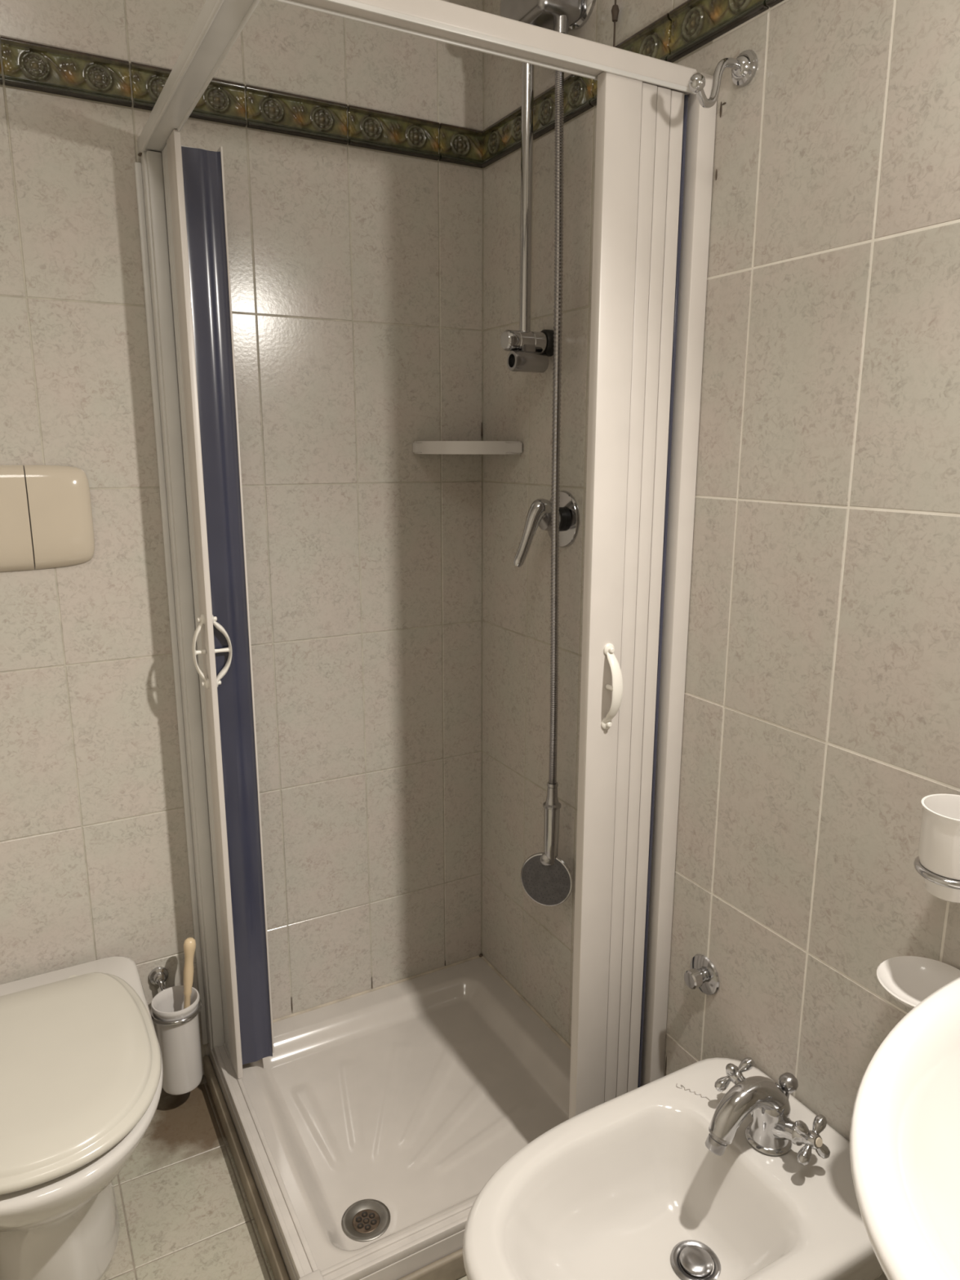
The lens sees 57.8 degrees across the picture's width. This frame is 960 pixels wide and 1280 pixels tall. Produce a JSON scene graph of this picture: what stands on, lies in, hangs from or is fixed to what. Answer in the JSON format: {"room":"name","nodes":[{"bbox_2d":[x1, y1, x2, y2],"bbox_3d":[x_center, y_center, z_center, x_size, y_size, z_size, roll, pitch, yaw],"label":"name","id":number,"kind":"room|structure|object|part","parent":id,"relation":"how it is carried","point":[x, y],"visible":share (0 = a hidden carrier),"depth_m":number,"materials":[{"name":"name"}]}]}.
{"room":"bathroom","nodes":[
{"label":"bathroom","id":0,"kind":"room"},
{"bbox_2d":[0,0,483,1088],"bbox_3d":[-0.734,-0.301,1.669,1.870,2.620,0.130,-7,14,-28],"label":"wall","id":1,"kind":"structure","parent":0,"point":[353,149],"depth_m":1.76,"materials":[{"name":"tile"}]},
{"bbox_2d":[0,465,94,571],"bbox_3d":[-0.849,-0.214,1.543,0.300,0.188,0.027,-7,14,-28],"label":"flush plate","id":2,"kind":"object","parent":1,"relation":"attached to","point":[46,521],"visible":1,"depth_m":1.57,"materials":[{"name":"plastic"}]},
{"bbox_3d":[-0.855,-0.218,1.552,0.286,0.164,0.004,-7,14,-28],"label":"mounting frame","id":3,"kind":"part","parent":2,"relation":"part of","materials":[{"name":"plastic"}]},
{"bbox_2d":[148,966,203,1094],"bbox_3d":[-0.638,0.822,1.835,0.103,0.239,0.128,-7,14,-28],"label":"brush holder","id":4,"kind":"object","parent":1,"relation":"attached to","point":[177,1028],"visible":0.97,"depth_m":1.80,"materials":[{"name":"white ceramic"}]},
{"bbox_2d":[182,937,195,1008],"bbox_3d":[-0.617,0.771,1.817,0.069,0.306,0.049,-7,14,-28],"label":"toilet brush","id":5,"kind":"object","parent":4,"relation":"in","point":[189,944],"visible":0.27,"depth_m":1.80,"materials":[{"name":"beige plastic"}]},
{"bbox_2d":[412,440,522,454],"bbox_3d":[-0.029,-0.414,1.874,0.177,0.027,0.177,-7,14,-28],"label":"corner shelf","id":6,"kind":"object","parent":1,"relation":"attached to","point":[468,447],"visible":1,"depth_m":1.82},
{"bbox_2d":[99,1075,467,1279],"bbox_3d":[-0.153,1.279,0.835,1.970,0.100,2.720,-7,14,-28],"label":"floor","id":7,"kind":"structure","parent":0,"point":[185,1213],"depth_m":1.62,"materials":[{"name":"tile"}]},
{"bbox_2d":[0,955,163,1279],"bbox_3d":[-0.746,0.871,1.495,0.385,0.406,0.588,-7,14,-28],"label":"toilet","id":8,"kind":"object","parent":7,"relation":"on","point":[82,1067],"visible":1,"depth_m":1.39,"materials":[{"name":"white ceramic"}]},
{"bbox_3d":[-0.723,0.698,1.414,0.376,0.032,0.482,-7,14,-28],"label":"lid","id":9,"kind":"part","parent":8,"relation":"part of","materials":[{"name":"white plastic"}]},
{"bbox_2d":[203,955,570,1279],"bbox_3d":[-0.135,0.967,1.810,0.715,0.085,0.715,-7,14,-28],"label":"shower tray","id":10,"kind":"object","parent":7,"relation":"on","point":[383,1112],"visible":0.83,"depth_m":1.80,"materials":[{"name":"ceramic"}]},
{"bbox_2d":[133,0,716,1279],"bbox_3d":[-0.129,0.037,1.595,0.712,1.835,0.730,-7,14,-28],"label":"shower enclosure","id":11,"kind":"object","parent":10,"relation":"on","point":[655,151],"visible":0.98,"depth_m":1.47,"materials":[{"name":"white plastic"}]},
{"bbox_3d":[-0.428,-0.813,1.268,0.040,0.027,0.668,-7,14,-28],"label":"rail","id":12,"kind":"part","parent":11,"relation":"part of","materials":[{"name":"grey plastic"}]},
{"bbox_3d":[-0.524,0.023,1.624,0.024,0.143,0.020,-7,14,-28],"label":"handle","id":13,"kind":"part","parent":11,"relation":"part of","materials":[{"name":"white plastic"}]},
{"bbox_3d":[-0.511,0.033,1.640,0.011,1.785,0.066,-7,14,-28],"label":"folding door","id":14,"kind":"part","parent":11,"relation":"part of","materials":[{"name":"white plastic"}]},
{"bbox_3d":[-0.486,0.019,1.639,0.035,0.143,0.020,-7,14,-28],"label":"handle","id":15,"kind":"part","parent":11,"relation":"part of","materials":[{"name":"white plastic"}]},
{"bbox_3d":[0.017,-0.780,1.117,0.666,0.029,0.032,-7,14,-28],"label":"rail","id":16,"kind":"part","parent":11,"relation":"part of","materials":[{"name":"white plastic"}]},
{"bbox_3d":[0.195,0.085,1.409,0.064,1.785,0.022,-7,14,-28],"label":"folding door","id":17,"kind":"part","parent":11,"relation":"part of","materials":[{"name":"white plastic"}]},
{"bbox_3d":[0.212,0.078,1.387,0.020,0.143,0.030,-7,14,-28],"label":"handle","id":18,"kind":"part","parent":11,"relation":"part of","materials":[{"name":"white plastic"}]},
{"bbox_2d":[462,1057,883,1279],"bbox_3d":[0.255,0.938,1.212,0.584,0.400,0.365,-7,14,-28],"label":"bidet","id":19,"kind":"object","parent":7,"relation":"on","point":[629,1186],"visible":0.97,"depth_m":1.22,"materials":[{"name":"white ceramic"}]},
{"bbox_2d":[705,1057,830,1165],"bbox_3d":[0.386,0.672,1.231,0.165,0.114,0.176,-7,14,-28],"label":"tap","id":20,"kind":"object","parent":19,"relation":"on","point":[771,1131],"visible":1,"depth_m":1.21,"materials":[{"name":"silver metal"}]},
{"bbox_3d":[0.383,0.654,1.310,0.061,0.058,0.032,-7,14,-28],"label":"cross handle","id":21,"kind":"part","parent":20,"relation":"part of","materials":[{"name":"silver metal"}]},
{"bbox_3d":[0.398,0.675,1.287,0.033,0.042,0.058,-7,14,-28],"label":"valve stem","id":22,"kind":"part","parent":20,"relation":"part of","materials":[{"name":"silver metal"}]},
{"bbox_3d":[0.381,0.653,1.224,0.140,0.075,0.043,-7,14,-28],"label":"spout","id":23,"kind":"part","parent":20,"relation":"part of","materials":[{"name":"silver metal"}]},
{"bbox_3d":[0.438,0.690,1.217,0.033,0.042,0.058,-7,14,-28],"label":"valve stem","id":24,"kind":"part","parent":20,"relation":"part of","materials":[{"name":"silver metal"}]},
{"bbox_3d":[0.446,0.659,1.262,0.028,0.066,0.028,-7,14,-28],"label":"lift knob","id":25,"kind":"part","parent":20,"relation":"part of","materials":[{"name":"silver metal"}]},
{"bbox_3d":[0.453,0.681,1.187,0.061,0.058,0.032,-7,14,-28],"label":"cross handle","id":26,"kind":"part","parent":20,"relation":"part of","materials":[{"name":"silver metal"}]},
{"bbox_2d":[481,0,959,1279],"bbox_3d":[0.658,-0.143,0.966,0.130,2.620,2.501,-7,14,-28],"label":"wall","id":27,"kind":"structure","parent":0,"point":[821,710],"depth_m":1.26,"materials":[{"name":"tile"}]},
{"bbox_2d":[513,490,579,567],"bbox_3d":[0.117,-0.219,1.716,0.114,0.147,0.113,-7,14,-28],"label":"shower mixer","id":28,"kind":"object","parent":27,"relation":"attached to","point":[539,513],"visible":0.8,"depth_m":1.70,"materials":[{"name":"silver metal"}]},
{"bbox_3d":[0.108,-0.211,1.713,0.095,0.133,0.035,-7,14,-28],"label":"lever","id":29,"kind":"part","parent":28,"relation":"part of","materials":[{"name":"silver metal"}]},
{"bbox_3d":[0.163,-0.241,1.737,0.008,0.113,0.113,-7,14,-28],"label":"wall plate","id":30,"kind":"part","parent":28,"relation":"part of","materials":[{"name":"silver metal"}]},
{"bbox_2d":[500,0,595,373],"bbox_3d":[0.115,-0.846,1.590,0.105,0.680,0.166,-7,14,-28],"label":"slide rail","id":31,"kind":"object","parent":27,"relation":"attached to","point":[530,351],"visible":0.8,"depth_m":1.61,"materials":[{"name":"silver metal"}]},
{"bbox_2d":[520,70,573,906],"bbox_3d":[0.143,-0.245,1.669,0.116,1.648,0.040,6,14,25],"label":"shower","id":32,"kind":"object","parent":31,"relation":"hanging from","point":[546,878],"visible":0.85,"depth_m":1.71,"materials":[{"name":"metal"}]},
{"bbox_2d":[611,0,619,47],"bbox_3d":[0.224,-1.260,1.388,0.014,0.583,0.013,-7,14,-28],"label":"pull cord","id":33,"kind":"object","parent":27,"relation":"attached to","point":[615,10],"visible":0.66,"depth_m":1.44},
{"bbox_3d":[0.224,-1.260,1.388,0.004,0.583,0.004,-7,14,-28],"label":"cord","id":34,"kind":"part","parent":33,"relation":"part of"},
{"bbox_2d":[684,954,719,995],"bbox_3d":[0.374,0.580,1.497,0.038,0.069,0.069,-7,14,-28],"label":"valve","id":35,"kind":"object","parent":27,"relation":"attached to","point":[703,975],"visible":1,"depth_m":1.49,"materials":[{"name":"silver metal"}]},
{"bbox_3d":[0.370,0.580,1.495,0.029,0.031,0.031,-7,14,-28],"label":"knob","id":36,"kind":"part","parent":35,"relation":"part of","materials":[{"name":"silver metal"}]},
{"bbox_2d":[688,49,757,108],"bbox_3d":[0.335,-0.773,1.190,0.043,0.092,0.134,11,17,41],"label":"robe hook","id":37,"kind":"object","parent":27,"relation":"attached to","point":[744,68],"visible":1,"depth_m":1.20,"materials":[{"name":"silver metal"}]},
{"bbox_3d":[0.325,-0.766,1.194,0.101,0.076,0.014,-11,17,-42],"label":"hook arm","id":38,"kind":"part","parent":37,"relation":"part of","materials":[{"name":"silver metal"}]},
{"bbox_2d":[849,977,959,1279],"bbox_3d":[0.543,0.520,0.652,0.524,0.183,0.582,-7,14,-28],"label":"basin","id":39,"kind":"object","parent":27,"relation":"attached to","point":[904,1130],"visible":1,"depth_m":0.74,"materials":[{"name":"white ceramic"}]},
{"bbox_2d":[876,955,959,1008],"bbox_3d":[0.545,0.441,1.060,0.120,0.054,0.118,-7,14,-28],"label":"soap dish","id":40,"kind":"object","parent":27,"relation":"attached to","point":[908,980],"visible":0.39,"depth_m":1.08,"materials":[{"name":"white ceramic"}]},
{"bbox_2d":[913,856,959,889],"bbox_3d":[0.559,0.269,1.021,0.097,0.044,0.083,-7,14,-28],"label":"holder","id":41,"kind":"object","parent":27,"relation":"attached to","point":[922,870],"visible":0.62,"depth_m":0.99,"materials":[{"name":"silver metal"}]},
{"bbox_2d":[917,793,959,902],"bbox_3d":[0.553,0.245,1.012,0.082,0.108,0.082,-7,14,-28],"label":"tumbler","id":42,"kind":"object","parent":41,"relation":"in","point":[939,845],"visible":0.84,"depth_m":1.00,"materials":[{"name":"white ceramic"}]}
]}

